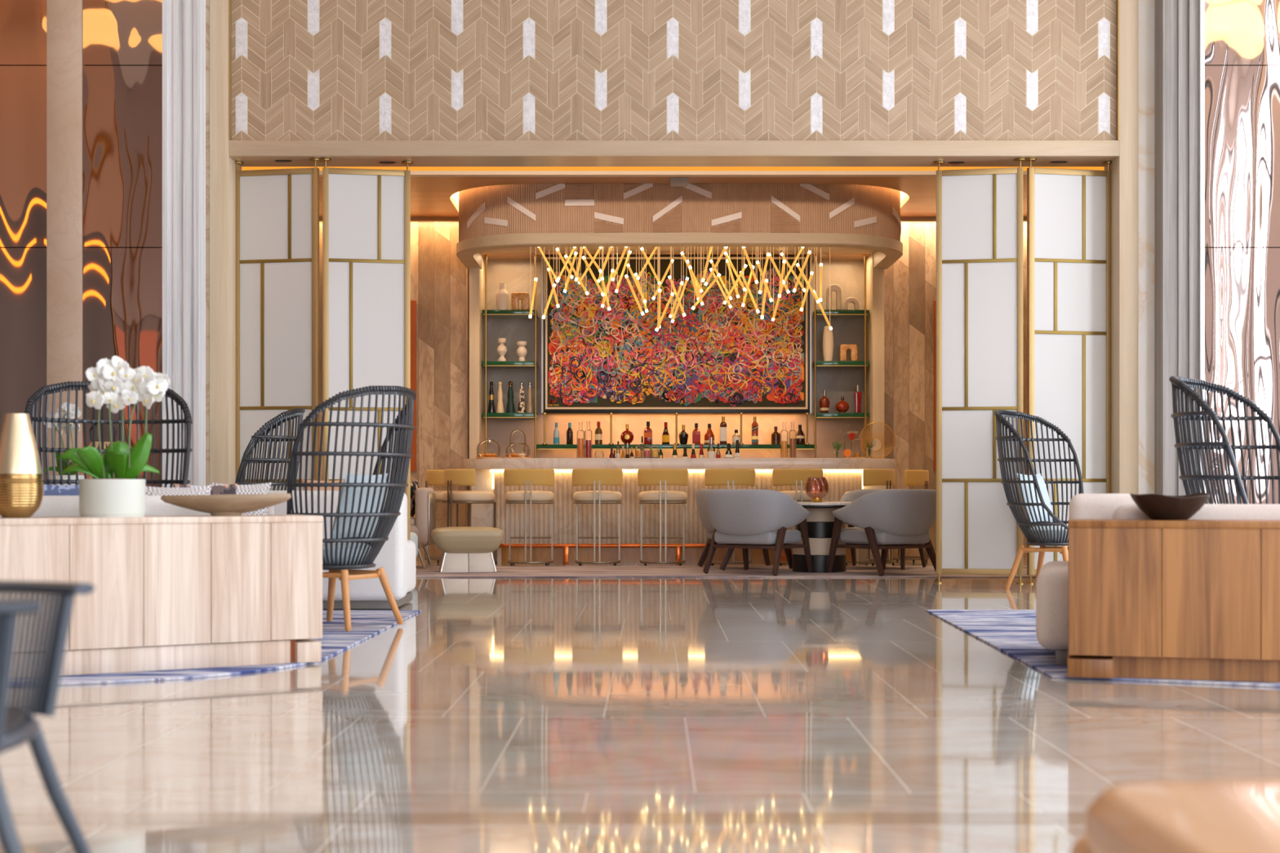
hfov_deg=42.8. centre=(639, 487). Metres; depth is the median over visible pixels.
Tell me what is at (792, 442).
bottle
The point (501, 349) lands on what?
ceramic urn
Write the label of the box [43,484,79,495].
cushion
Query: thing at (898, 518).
armchair
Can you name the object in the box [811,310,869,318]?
glass shelf
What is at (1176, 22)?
column
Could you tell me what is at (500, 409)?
liquor bottle
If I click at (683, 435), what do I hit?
liquor bottle
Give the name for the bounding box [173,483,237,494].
cushion
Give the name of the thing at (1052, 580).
sofa
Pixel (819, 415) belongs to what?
glass shelf
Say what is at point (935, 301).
trim
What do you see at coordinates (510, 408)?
liquor bottle
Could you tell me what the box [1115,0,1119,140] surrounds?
trim
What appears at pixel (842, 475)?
bar counter
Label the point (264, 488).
cushion
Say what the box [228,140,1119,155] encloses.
trim
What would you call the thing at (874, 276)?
trim
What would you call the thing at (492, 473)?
light
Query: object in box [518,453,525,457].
pastry
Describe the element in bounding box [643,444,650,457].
glass jar
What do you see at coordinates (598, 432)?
liquor bottle
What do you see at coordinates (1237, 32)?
mirror panel
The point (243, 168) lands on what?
trim
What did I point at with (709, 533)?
seat cushion
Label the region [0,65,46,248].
mirror panel
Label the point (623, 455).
bottle
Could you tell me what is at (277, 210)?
glass screen
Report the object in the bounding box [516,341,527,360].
ceramic urn
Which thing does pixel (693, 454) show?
bottle
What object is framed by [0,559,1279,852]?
floor
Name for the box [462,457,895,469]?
countertop
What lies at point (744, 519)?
armchair
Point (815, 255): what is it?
post
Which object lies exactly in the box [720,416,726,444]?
liquor bottle
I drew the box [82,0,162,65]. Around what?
mirror panel
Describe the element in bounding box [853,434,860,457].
glass carafe
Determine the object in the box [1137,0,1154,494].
panel
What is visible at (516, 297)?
arch
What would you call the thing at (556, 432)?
liquor bottle
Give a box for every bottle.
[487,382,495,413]
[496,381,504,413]
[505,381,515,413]
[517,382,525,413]
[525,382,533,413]
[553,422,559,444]
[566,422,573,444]
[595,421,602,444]
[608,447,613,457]
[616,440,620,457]
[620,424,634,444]
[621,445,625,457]
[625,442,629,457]
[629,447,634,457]
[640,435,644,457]
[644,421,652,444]
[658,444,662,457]
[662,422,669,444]
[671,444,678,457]
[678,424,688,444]
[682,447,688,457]
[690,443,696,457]
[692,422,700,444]
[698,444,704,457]
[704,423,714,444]
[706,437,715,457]
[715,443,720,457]
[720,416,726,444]
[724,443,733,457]
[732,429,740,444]
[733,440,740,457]
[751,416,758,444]
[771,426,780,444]
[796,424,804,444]
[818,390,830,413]
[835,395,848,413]
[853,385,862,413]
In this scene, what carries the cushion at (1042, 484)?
on the rattan chair at (1036, 503)
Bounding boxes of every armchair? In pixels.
[695,488,791,570]
[702,488,813,576]
[826,488,936,576]
[838,488,926,569]
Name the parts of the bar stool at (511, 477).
leg, post, backrest, seat, seat rail, rail, post, leg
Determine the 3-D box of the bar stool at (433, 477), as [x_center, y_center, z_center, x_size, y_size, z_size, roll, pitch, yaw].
[-2.217,0.322,18.753,0.532,1.056,0.562,0,0,-24]
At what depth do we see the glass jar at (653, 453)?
18.43 m
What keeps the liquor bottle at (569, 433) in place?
on the glass shelf at (539, 446)
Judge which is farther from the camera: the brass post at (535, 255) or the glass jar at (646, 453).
the brass post at (535, 255)
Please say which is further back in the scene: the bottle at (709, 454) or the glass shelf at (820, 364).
the glass shelf at (820, 364)
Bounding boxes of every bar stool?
[424,470,457,563]
[441,469,496,562]
[503,469,555,565]
[572,469,622,565]
[637,469,688,565]
[704,469,755,565]
[772,469,822,565]
[842,469,895,565]
[892,470,929,562]
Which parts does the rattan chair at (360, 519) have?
leg, stand rail, leg, stand rail, stand rail, leg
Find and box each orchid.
[43,402,84,484]
[58,355,169,517]
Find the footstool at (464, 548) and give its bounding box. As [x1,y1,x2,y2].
[431,526,504,572]
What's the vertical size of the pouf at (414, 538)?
0.400 m
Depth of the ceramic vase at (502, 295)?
19.61 m
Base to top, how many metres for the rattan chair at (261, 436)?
1.490 m
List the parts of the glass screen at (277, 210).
pivot rod, pivot rod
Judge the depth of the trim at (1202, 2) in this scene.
14.11 m
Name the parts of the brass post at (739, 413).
rod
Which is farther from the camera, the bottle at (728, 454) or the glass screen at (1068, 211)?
the bottle at (728, 454)
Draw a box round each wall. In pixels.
[231,0,1115,140]
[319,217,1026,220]
[319,220,1026,221]
[319,221,1026,559]
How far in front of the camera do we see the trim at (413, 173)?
16.88 m
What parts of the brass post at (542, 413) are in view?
rod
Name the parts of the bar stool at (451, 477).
post, post, backrest, seat, seat rail, leg, leg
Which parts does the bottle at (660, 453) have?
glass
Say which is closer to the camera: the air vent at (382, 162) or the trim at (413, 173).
the air vent at (382, 162)
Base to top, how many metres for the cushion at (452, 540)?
0.255 m
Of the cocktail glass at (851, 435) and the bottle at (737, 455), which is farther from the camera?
the bottle at (737, 455)
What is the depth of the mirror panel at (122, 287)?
14.24 m
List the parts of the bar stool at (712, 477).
backrest, rail, post, leg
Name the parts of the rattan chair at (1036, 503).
leg, leg, stand rail, stand rail, leg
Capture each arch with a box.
[511,292,528,310]
[826,284,841,310]
[839,344,857,360]
[843,297,858,310]
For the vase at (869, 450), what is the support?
on the bar counter at (842, 475)
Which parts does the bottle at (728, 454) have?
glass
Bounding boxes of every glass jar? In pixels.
[635,444,642,457]
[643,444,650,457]
[650,444,658,457]
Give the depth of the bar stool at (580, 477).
17.69 m
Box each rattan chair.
[24,381,192,487]
[235,408,305,490]
[286,385,416,631]
[994,409,1084,589]
[1168,375,1279,504]
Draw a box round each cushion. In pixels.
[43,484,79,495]
[145,484,211,495]
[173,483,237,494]
[209,482,271,515]
[301,478,344,490]
[322,542,371,564]
[332,472,387,538]
[410,480,418,516]
[410,517,415,525]
[431,526,504,553]
[706,529,713,539]
[714,529,800,544]
[840,529,929,544]
[841,527,864,530]
[1016,472,1052,522]
[1028,525,1068,542]
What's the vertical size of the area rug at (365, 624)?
0.012 m
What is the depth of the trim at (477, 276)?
19.40 m
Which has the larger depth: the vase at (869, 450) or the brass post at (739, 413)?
the brass post at (739, 413)
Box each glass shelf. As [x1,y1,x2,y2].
[481,310,538,318]
[481,360,538,368]
[481,413,538,418]
[536,444,814,449]
[810,413,869,418]
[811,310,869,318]
[811,360,869,368]
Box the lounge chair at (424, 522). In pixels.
[410,488,435,568]
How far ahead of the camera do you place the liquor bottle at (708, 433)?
19.62 m
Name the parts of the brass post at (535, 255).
rod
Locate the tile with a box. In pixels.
[231,0,1115,140]
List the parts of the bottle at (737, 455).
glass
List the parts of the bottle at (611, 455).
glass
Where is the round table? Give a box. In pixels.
[791,502,851,572]
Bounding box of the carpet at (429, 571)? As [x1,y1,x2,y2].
[415,565,1035,577]
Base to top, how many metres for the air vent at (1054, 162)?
0.006 m
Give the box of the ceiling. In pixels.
[319,177,1026,217]
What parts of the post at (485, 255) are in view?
rod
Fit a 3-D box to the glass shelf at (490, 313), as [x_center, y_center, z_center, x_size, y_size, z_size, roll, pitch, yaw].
[-1.570,-2.108,19.843,0.654,0.062,0.514,0,0,0]
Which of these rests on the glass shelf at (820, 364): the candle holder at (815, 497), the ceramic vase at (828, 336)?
the ceramic vase at (828, 336)
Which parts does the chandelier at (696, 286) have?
rod, rod, rod, rod, rod, rod, rod, rod, rod, rod, rod, rod, rod, rod, rod, rod, rod, rod, rod, rod, rod, rod, rod, rod, rod, rod, rod, bar canopy, rod, rod, rod, rod, rod, rod, rod, rod, rod, rod, rod, rod, rod, rod, rod, rod, rod, rod, rod, rod, rod, rod, rod, rod, rod, rod, rod, rod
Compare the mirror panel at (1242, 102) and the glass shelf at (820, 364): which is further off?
the glass shelf at (820, 364)
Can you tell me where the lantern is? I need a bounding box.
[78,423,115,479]
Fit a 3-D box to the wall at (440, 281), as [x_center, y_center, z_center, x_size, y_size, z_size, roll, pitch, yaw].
[0.400,-1.450,20.000,13.200,4.600,0.800,0,0,0]
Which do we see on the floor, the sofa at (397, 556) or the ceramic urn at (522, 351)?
the sofa at (397, 556)
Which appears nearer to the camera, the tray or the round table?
the round table
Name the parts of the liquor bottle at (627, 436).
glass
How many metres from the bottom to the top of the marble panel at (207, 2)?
7.300 m
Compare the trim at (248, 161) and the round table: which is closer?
the trim at (248, 161)
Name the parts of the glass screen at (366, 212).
pivot rod, glass panel, pivot rod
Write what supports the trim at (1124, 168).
attached to the wall at (289, 5)
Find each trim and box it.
[209,0,241,484]
[228,0,231,140]
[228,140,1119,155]
[229,155,1119,166]
[241,166,1103,170]
[319,170,1026,177]
[410,300,416,471]
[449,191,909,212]
[469,257,484,490]
[866,252,884,458]
[933,300,936,471]
[1103,0,1137,494]
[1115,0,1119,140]
[1199,0,1204,491]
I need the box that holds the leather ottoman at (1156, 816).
[1070,779,1279,852]
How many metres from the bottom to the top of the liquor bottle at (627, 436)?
0.243 m
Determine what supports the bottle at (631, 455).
on the bar counter at (842, 475)
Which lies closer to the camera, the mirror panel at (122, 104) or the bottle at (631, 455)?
the mirror panel at (122, 104)
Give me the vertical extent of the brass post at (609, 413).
0.377 m
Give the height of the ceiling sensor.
0.065 m
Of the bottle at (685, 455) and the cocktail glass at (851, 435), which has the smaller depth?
the cocktail glass at (851, 435)
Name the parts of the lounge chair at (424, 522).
seat, leg, backrest, leg, plate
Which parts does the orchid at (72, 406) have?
flower, stem, flower, stem, flower, pot, flower, flower, stem, flower, flower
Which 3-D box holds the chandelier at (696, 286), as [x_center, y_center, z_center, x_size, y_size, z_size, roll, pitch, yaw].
[0.445,-2.626,18.509,5.040,1.708,1.983,0,0,0]
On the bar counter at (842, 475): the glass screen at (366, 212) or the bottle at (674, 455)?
the bottle at (674, 455)
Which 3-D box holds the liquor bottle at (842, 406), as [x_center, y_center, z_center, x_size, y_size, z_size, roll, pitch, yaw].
[2.438,-1.005,19.660,0.164,0.204,0.164,0,0,0]
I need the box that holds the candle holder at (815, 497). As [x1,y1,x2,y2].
[805,476,828,502]
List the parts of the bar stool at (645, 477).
leg, post, seat, seat rail, rail, backrest, post, leg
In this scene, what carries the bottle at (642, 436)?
on the bar counter at (842, 475)
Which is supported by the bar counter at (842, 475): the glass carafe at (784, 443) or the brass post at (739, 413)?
the glass carafe at (784, 443)
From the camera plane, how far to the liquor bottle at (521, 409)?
19.63 m
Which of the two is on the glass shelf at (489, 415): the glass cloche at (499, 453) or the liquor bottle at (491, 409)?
the liquor bottle at (491, 409)
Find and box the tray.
[634,457,658,457]
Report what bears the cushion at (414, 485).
on the lounge chair at (424, 522)
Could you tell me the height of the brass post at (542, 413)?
0.377 m
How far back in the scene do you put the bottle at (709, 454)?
18.83 m
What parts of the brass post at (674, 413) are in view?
rod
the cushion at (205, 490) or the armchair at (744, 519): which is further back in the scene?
the armchair at (744, 519)
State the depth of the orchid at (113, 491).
7.48 m
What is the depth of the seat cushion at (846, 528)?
16.92 m
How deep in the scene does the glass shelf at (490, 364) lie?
19.59 m
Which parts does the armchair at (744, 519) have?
leg, seat rail, seat rail, leg, seat rail, leg, seat rail, leg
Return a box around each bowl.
[160,493,291,515]
[1129,492,1209,519]
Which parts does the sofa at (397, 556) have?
armrest, seat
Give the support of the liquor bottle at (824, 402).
on the glass shelf at (819, 415)
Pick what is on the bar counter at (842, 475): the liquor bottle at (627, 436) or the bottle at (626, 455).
the bottle at (626, 455)
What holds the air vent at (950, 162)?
attached to the wall at (289, 5)
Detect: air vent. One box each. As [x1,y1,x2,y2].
[275,160,292,162]
[378,161,395,164]
[947,161,964,164]
[1049,160,1066,163]
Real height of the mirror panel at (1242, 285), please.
2.940 m
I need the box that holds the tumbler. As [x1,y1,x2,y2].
[594,450,604,457]
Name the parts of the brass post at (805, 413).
rod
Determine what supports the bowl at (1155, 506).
on the console at (1188, 599)
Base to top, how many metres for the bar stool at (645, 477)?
1.056 m
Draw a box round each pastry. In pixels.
[510,453,518,457]
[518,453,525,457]
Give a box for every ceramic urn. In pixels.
[497,337,506,360]
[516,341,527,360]
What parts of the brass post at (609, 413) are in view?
rod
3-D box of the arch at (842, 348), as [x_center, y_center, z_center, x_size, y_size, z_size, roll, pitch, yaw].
[2.510,-1.627,19.660,0.210,0.206,0.090,0,0,0]
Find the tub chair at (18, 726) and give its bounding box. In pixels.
[0,580,94,852]
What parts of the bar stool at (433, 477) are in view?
rail, backrest, seat, leg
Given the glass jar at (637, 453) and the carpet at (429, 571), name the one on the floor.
the carpet at (429, 571)
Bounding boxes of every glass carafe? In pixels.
[577,422,584,457]
[584,421,591,457]
[780,422,787,457]
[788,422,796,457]
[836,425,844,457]
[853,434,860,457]
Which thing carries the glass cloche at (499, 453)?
on the bar counter at (842, 475)
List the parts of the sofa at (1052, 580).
seat, backrest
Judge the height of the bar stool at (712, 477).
1.056 m
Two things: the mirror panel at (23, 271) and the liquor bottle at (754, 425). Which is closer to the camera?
the mirror panel at (23, 271)
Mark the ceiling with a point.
(430, 197)
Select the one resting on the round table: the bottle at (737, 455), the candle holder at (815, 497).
the candle holder at (815, 497)
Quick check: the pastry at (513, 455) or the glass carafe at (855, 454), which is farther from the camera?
the glass carafe at (855, 454)
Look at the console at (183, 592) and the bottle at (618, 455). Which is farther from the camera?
the bottle at (618, 455)
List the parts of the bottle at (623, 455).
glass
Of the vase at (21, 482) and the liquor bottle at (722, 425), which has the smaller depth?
the vase at (21, 482)
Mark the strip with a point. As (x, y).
(18, 818)
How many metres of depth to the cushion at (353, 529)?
9.72 m
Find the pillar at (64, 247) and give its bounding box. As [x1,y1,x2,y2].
[46,0,84,475]
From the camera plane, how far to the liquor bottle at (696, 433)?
19.61 m
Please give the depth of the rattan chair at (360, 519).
9.66 m
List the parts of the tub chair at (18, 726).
upright post, leg, rail, upright post, leg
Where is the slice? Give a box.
[843,448,851,457]
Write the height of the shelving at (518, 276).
3.660 m
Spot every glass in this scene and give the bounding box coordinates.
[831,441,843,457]
[845,431,858,457]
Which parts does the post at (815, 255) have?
rod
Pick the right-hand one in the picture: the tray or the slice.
the slice
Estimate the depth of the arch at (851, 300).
19.61 m
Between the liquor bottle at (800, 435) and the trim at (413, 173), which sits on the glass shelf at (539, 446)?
the liquor bottle at (800, 435)
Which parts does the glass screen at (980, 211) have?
pivot rod, pivot rod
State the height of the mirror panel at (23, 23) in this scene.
2.754 m
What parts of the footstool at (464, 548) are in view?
panel, panel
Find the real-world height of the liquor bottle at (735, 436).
0.178 m
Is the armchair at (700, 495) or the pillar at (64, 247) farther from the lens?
the armchair at (700, 495)
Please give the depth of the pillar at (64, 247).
14.22 m
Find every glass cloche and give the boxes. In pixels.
[475,437,501,458]
[504,426,530,457]
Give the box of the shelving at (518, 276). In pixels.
[486,260,864,457]
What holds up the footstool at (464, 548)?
on the carpet at (429, 571)
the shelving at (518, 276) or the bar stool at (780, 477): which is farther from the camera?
the shelving at (518, 276)
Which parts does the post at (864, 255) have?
rod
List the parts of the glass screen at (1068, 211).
pivot rod, pivot rod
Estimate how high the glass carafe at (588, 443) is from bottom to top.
0.422 m
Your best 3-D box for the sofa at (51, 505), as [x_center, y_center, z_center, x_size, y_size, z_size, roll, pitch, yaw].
[-3.064,0.437,8.090,2.170,0.800,1.050,0,0,-30]
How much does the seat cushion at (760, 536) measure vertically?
0.130 m
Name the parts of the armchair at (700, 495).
leg, leg, leg, leg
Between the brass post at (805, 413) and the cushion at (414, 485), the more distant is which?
the brass post at (805, 413)
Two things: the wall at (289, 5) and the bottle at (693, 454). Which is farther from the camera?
the bottle at (693, 454)
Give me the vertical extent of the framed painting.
1.898 m
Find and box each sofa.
[0,495,243,516]
[267,490,415,608]
[1035,493,1279,665]
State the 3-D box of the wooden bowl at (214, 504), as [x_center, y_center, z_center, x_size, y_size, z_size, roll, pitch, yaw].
[-1.980,0.080,7.819,0.610,0.106,0.260,0,0,-9]
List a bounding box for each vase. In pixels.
[0,413,44,518]
[496,283,508,310]
[822,325,833,360]
[862,436,875,457]
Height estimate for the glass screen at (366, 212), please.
3.763 m
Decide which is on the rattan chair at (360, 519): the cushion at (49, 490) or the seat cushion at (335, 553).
the seat cushion at (335, 553)
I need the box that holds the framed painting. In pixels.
[541,255,811,414]
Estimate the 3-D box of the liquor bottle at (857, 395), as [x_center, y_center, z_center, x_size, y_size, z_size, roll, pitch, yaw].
[2.621,-1.071,19.660,0.093,0.336,0.093,0,0,0]
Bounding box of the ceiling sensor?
[669,177,688,186]
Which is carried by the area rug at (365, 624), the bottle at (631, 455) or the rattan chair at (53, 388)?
the rattan chair at (53, 388)
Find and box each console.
[0,514,323,678]
[1067,519,1279,682]
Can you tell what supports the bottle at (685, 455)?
on the bar counter at (842, 475)
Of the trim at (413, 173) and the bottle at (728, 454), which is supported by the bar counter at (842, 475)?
the bottle at (728, 454)
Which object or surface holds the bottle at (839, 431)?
on the bar counter at (842, 475)
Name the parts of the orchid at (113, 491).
flower, flower, flower, flower, stem, flower, flower, flower, flower, stem, pot, flower, flower, flower, flower, flower, flower, stem, flower, flower, flower, stem, flower, flower, flower, flower, flower, stem, flower, flower, flower, flower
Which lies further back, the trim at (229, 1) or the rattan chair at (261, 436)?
the trim at (229, 1)
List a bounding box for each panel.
[0,0,46,65]
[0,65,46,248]
[0,248,46,484]
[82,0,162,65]
[82,65,162,248]
[82,248,162,487]
[205,0,209,485]
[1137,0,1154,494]
[1204,0,1279,65]
[1204,65,1279,248]
[1204,248,1279,504]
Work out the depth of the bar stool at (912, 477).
18.62 m
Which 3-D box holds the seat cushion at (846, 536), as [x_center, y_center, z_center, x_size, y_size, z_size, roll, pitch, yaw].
[2.393,0.477,15.972,0.650,0.130,0.635,0,0,-36]
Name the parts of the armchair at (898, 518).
leg, seat rail, seat rail, leg, leg, seat rail, seat rail, leg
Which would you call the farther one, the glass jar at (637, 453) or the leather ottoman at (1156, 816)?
the glass jar at (637, 453)
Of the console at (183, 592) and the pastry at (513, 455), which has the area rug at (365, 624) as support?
the console at (183, 592)
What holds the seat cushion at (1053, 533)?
on the rattan chair at (1036, 503)
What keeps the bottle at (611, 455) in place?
on the bar counter at (842, 475)
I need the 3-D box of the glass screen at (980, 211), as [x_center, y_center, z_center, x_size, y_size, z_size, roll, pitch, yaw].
[3.020,-1.031,14.530,0.809,3.763,0.098,0,0,11]
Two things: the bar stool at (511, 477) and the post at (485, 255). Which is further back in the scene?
the post at (485, 255)
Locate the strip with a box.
[11,813,1086,824]
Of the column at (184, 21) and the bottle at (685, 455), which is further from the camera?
the bottle at (685, 455)
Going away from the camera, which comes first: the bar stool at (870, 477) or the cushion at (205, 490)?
the cushion at (205, 490)
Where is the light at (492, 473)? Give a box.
[492,472,493,488]
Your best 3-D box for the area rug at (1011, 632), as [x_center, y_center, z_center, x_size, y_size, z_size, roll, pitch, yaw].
[4.220,0.844,8.575,4.760,0.012,5.349,0,0,0]
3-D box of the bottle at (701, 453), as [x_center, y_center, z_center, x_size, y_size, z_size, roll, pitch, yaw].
[0.710,-0.367,18.860,0.075,0.284,0.076,0,0,0]
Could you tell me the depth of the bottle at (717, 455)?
18.85 m
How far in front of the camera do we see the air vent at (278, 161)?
14.54 m
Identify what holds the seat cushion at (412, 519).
on the lounge chair at (424, 522)
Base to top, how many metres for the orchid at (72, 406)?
0.682 m
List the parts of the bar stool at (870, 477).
leg, rail, backrest, post, post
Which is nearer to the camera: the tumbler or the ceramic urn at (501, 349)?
the tumbler
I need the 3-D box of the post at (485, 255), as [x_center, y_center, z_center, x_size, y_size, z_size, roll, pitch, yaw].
[-1.845,-1.423,19.560,0.060,2.745,0.060,0,0,0]
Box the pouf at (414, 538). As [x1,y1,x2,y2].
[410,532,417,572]
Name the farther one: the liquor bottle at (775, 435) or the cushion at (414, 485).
the liquor bottle at (775, 435)
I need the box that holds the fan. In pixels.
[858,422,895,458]
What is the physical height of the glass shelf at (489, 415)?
0.062 m
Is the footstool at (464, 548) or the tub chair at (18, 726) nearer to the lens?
the tub chair at (18, 726)
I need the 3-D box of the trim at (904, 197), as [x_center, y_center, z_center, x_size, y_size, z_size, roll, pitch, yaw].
[0.445,-3.410,18.610,5.180,0.300,2.280,0,0,0]
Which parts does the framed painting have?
trim, trim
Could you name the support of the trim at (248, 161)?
attached to the wall at (289, 5)
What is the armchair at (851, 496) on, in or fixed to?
on the carpet at (429, 571)
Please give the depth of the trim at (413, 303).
19.57 m
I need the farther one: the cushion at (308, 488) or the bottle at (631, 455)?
the bottle at (631, 455)
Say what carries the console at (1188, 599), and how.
on the area rug at (1011, 632)
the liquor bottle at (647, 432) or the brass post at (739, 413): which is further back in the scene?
the liquor bottle at (647, 432)
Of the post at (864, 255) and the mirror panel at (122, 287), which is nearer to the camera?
the mirror panel at (122, 287)
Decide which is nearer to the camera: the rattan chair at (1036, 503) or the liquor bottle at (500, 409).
the rattan chair at (1036, 503)
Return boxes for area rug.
[9,610,421,685]
[925,609,1279,687]
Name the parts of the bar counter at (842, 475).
panel, rail post, foot rail, skirting, rail post, rail post, panel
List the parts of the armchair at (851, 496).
leg, leg, leg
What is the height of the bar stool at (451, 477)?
1.056 m
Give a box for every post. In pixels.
[483,254,488,457]
[533,254,537,457]
[542,413,546,444]
[608,413,613,444]
[674,413,679,444]
[738,413,743,444]
[804,413,809,444]
[813,254,817,457]
[862,254,867,457]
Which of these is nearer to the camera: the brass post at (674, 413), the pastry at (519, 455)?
the pastry at (519, 455)
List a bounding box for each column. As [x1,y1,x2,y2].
[162,0,205,487]
[1154,0,1199,495]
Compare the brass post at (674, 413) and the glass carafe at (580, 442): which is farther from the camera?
the brass post at (674, 413)
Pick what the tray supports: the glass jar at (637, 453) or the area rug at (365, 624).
the glass jar at (637, 453)
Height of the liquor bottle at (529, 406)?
0.377 m
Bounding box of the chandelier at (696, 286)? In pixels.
[456,183,902,331]
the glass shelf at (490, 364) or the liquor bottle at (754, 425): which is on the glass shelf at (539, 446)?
the liquor bottle at (754, 425)
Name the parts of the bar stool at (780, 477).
rail, post, backrest, seat, post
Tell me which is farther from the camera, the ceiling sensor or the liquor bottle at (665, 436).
the liquor bottle at (665, 436)
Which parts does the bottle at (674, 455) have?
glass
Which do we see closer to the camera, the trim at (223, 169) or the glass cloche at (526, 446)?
the trim at (223, 169)
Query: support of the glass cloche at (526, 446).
on the bar counter at (842, 475)
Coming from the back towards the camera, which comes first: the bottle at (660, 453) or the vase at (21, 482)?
the bottle at (660, 453)
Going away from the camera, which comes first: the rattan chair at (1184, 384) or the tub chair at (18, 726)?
the tub chair at (18, 726)
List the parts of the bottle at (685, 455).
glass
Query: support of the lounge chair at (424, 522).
on the carpet at (429, 571)
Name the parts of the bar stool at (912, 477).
rail, backrest, post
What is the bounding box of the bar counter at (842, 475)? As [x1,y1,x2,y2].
[462,457,895,564]
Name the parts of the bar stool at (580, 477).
leg, post, seat rail, rail, backrest, seat, post, leg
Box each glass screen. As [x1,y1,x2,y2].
[235,158,321,490]
[320,158,413,540]
[933,158,1026,584]
[1025,158,1111,584]
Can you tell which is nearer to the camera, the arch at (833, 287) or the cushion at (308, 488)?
the cushion at (308, 488)

